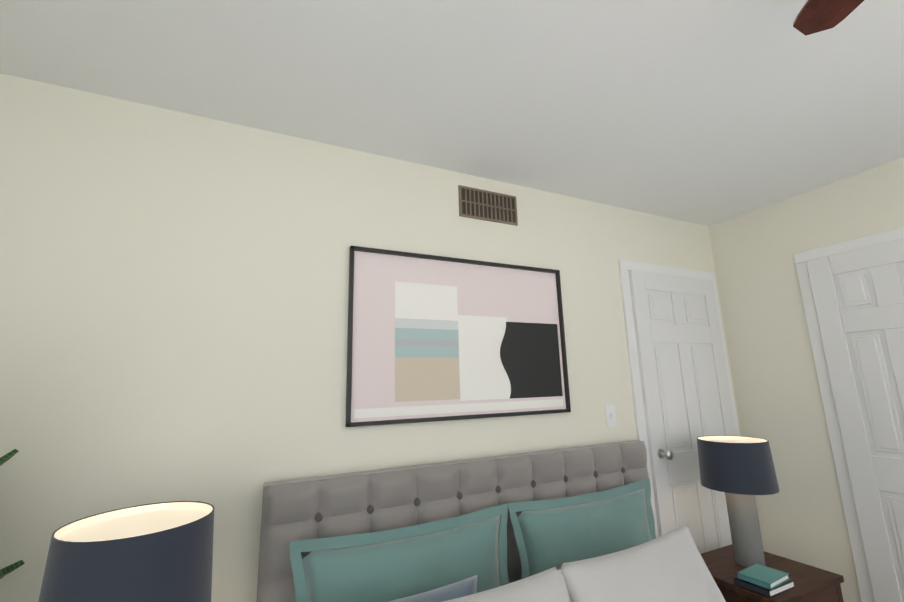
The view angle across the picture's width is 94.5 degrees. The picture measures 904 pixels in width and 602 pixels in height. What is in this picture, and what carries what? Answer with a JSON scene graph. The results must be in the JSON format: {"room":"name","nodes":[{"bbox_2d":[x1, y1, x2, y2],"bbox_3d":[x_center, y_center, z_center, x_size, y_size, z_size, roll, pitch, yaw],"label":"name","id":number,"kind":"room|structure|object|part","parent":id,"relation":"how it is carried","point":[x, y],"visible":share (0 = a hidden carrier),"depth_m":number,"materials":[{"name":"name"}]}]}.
{"room":"bedroom","nodes":[
{"label":"bedroom","id":0,"kind":"room"},
{"bbox_2d":[0,73,740,601],"bbox_3d":[-0.097,0.542,1.859,4.540,2.440,0.138,4,-13,-25],"label":"wall","id":1,"kind":"structure","parent":0,"point":[174,287],"depth_m":1.53,"materials":[{"name":"beige paint"}]},
{"bbox_2d":[346,246,570,426],"bbox_3d":[0.080,0.165,1.953,1.123,0.743,0.026,4,-13,-25],"label":"framed artwork","id":2,"kind":"object","parent":1,"relation":"attached to","point":[352,249],"visible":1,"depth_m":1.87,"materials":[{"name":"black wood"}]},
{"bbox_2d":[351,251,565,421],"bbox_3d":[0.077,0.166,1.959,1.091,0.711,0.007,4,-13,-25],"label":"picture background","id":3,"kind":"object","parent":2,"relation":"attached to","point":[519,295],"depth_m":1.87,"materials":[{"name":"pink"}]},
{"bbox_2d":[395,281,457,320],"bbox_3d":[-0.114,0.004,1.900,0.306,0.164,0.007,4,-13,-25],"label":"art","id":4,"kind":"object","parent":3,"relation":"attached to","point":[424,301],"visible":1,"depth_m":1.89,"materials":[{"name":"white"}]},
{"bbox_2d":[395,318,457,329],"bbox_3d":[-0.111,0.105,1.880,0.306,0.043,0.007,4,-13,-25],"label":"art","id":5,"kind":"object","parent":3,"relation":"attached to","point":[425,324],"visible":1,"depth_m":1.87,"materials":[{"name":"white"}]},
{"bbox_2d":[395,339,458,346],"bbox_3d":[-0.108,0.188,1.863,0.306,0.028,0.007,4,-13,-25],"label":"art","id":6,"kind":"object","parent":3,"relation":"attached to","point":[437,343],"visible":1,"depth_m":1.86,"materials":[{"name":"grey"}]},
{"bbox_2d":[395,346,458,357],"bbox_3d":[-0.107,0.227,1.855,0.306,0.050,0.007,4,-13,-25],"label":"art","id":7,"kind":"object","parent":3,"relation":"attached to","point":[423,352],"visible":1,"depth_m":1.85,"materials":[{"name":"teal"}]},
{"bbox_2d":[395,328,458,340],"bbox_3d":[-0.110,0.150,1.871,0.306,0.050,0.007,4,-13,-25],"label":"art","id":8,"kind":"object","parent":3,"relation":"attached to","point":[422,334],"visible":1,"depth_m":1.86,"materials":[{"name":"teal"}]},
{"bbox_2d":[395,358,459,401],"bbox_3d":[-0.104,0.342,1.832,0.306,0.185,0.007,4,-13,-25],"label":"art","id":9,"kind":"object","parent":3,"relation":"attached to","point":[422,379],"visible":1,"depth_m":1.82,"materials":[{"name":"beige paper"}]},
{"bbox_3d":[0.086,0.483,1.895,1.058,0.036,0.007,4,-13,-25],"label":"art strip","id":10,"kind":"part","parent":3,"relation":"part of","materials":[{"name":"white paper"}]},
{"bbox_2d":[458,315,510,400],"bbox_3d":[0.153,0.266,1.976,0.273,0.391,0.007,4,-13,-25],"label":"art","id":11,"kind":"object","parent":3,"relation":"attached to","point":[483,374],"visible":1,"depth_m":1.97,"materials":[{"name":"white"}]},
{"bbox_2d":[500,322,562,398],"bbox_3d":[0.395,0.292,2.084,0.363,0.370,0.001,4,-13,-25],"label":"art","id":12,"kind":"object","parent":3,"relation":"attached to","point":[530,356],"visible":1,"depth_m":2.09,"materials":[{"name":"black paper"}]},
{"bbox_2d":[461,188,514,222],"bbox_3d":[0.190,-0.491,2.163,0.320,0.140,0.004,4,-13,-25],"label":"air vent","id":13,"kind":"object","parent":1,"relation":"in","point":[476,200],"visible":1,"depth_m":2.16,"materials":[{"name":"brown metal"}]},
{"bbox_2d":[458,185,517,225],"bbox_3d":[0.191,-0.492,2.160,0.344,0.164,0.009,4,-13,-25],"label":"bars","id":14,"kind":"object","parent":13,"relation":"attached to","point":[487,206],"visible":1,"depth_m":2.15,"materials":[{"name":"brown metal"}]},
{"bbox_2d":[605,404,616,426],"bbox_3d":[0.857,0.617,2.245,0.070,0.115,0.016,4,-13,-25],"label":"switch plate","id":15,"kind":"object","parent":1,"relation":"attached to","point":[610,413],"visible":1,"depth_m":2.24,"materials":[{"name":"white plastic"}]},
{"bbox_2d":[0,0,903,226],"bbox_3d":[0.736,-1.071,0.345,4.540,0.080,4.140,4,-13,-25],"label":"ceiling","id":16,"kind":"structure","parent":0,"point":[707,113],"depth_m":1.48,"materials":[{"name":"white paint"}]},
{"bbox_2d":[793,0,863,35],"bbox_3d":[0.889,-0.648,0.414,1.177,0.730,1.146,4,-13,-25],"label":"ceiling fan","id":17,"kind":"object","parent":16,"relation":"hanging from","point":[814,16],"visible":1,"depth_m":1.02,"materials":[{"name":"brown wood"}]},
{"bbox_2d":[709,157,903,601],"bbox_3d":[2.743,0.299,1.038,0.160,2.440,3.900,4,-13,-25],"label":"wall","id":18,"kind":"structure","parent":0,"point":[780,408],"depth_m":2.44,"materials":[{"name":"beige paint"}]},
{"bbox_3d":[0.804,1.388,-0.151,4.540,0.060,4.140,4,-13,-25],"label":"floor","id":19,"kind":"structure","parent":0,"visible":0},
{"bbox_2d":[0,449,24,578],"bbox_3d":[-1.254,0.841,0.646,0.723,1.440,0.673,4,-13,-25],"label":"plant","id":20,"kind":"object","parent":19,"relation":"on","point":[18,564],"visible":1,"depth_m":0.96,"materials":[{"name":"green plant"}]},
{"bbox_2d":[700,544,843,601],"bbox_3d":[1.436,1.500,1.906,0.500,0.500,0.481,4,-13,-25],"label":"nightstand","id":21,"kind":"object","parent":19,"relation":"on","point":[813,584],"visible":0.52,"depth_m":1.86,"materials":[{"name":"brown wood"}]},
{"bbox_2d":[697,435,779,566],"bbox_3d":[1.431,0.985,2.072,0.326,0.574,0.326,4,-13,-25],"label":"lamp","id":22,"kind":"object","parent":21,"relation":"on","point":[739,471],"visible":0.98,"depth_m":2.00,"materials":[{"name":"fabric"}]},
{"bbox_3d":[1.426,0.815,2.106,0.318,0.224,0.318,4,-13,-25],"label":"lamp shade","id":23,"kind":"part","parent":22,"relation":"part of","materials":[{"name":"blue"}]},
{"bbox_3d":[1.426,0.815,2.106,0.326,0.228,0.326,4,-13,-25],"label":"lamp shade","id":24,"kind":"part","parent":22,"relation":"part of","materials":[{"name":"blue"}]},
{"bbox_2d":[734,563,795,597],"bbox_3d":[1.345,1.201,1.802,0.190,0.048,0.140,4,-13,-25],"label":"books","id":25,"kind":"object","parent":21,"relation":"on","point":[769,582],"visible":1,"depth_m":1.77,"materials":[{"name":"teal paper"}]},
{"bbox_3d":[-0.796,1.349,0.829,0.485,0.490,0.461,4,-13,-25],"label":"nightstand","id":26,"kind":"object","parent":19,"relation":"on","visible":0},
{"bbox_2d":[38,501,213,601],"bbox_3d":[-0.754,0.822,0.964,0.336,0.592,0.336,4,-13,-25],"label":"lamp","id":27,"kind":"object","parent":26,"relation":"on","point":[158,552],"visible":1,"depth_m":0.92,"materials":[{"name":"fabric"}]},
{"bbox_3d":[1.163,1.402,0.144,1.812,0.008,2.128,4,-13,-25],"label":"jute rug","id":28,"kind":"object","parent":19,"relation":"on","visible":0},
{"bbox_2d":[257,440,725,601],"bbox_3d":[0.645,0.960,0.577,2.033,1.054,2.572,4,-13,-25],"label":"bed","id":29,"kind":"object","parent":28,"relation":"on","point":[574,524],"visible":1,"depth_m":1.49,"materials":[{"name":"grey fabric"}]}
]}

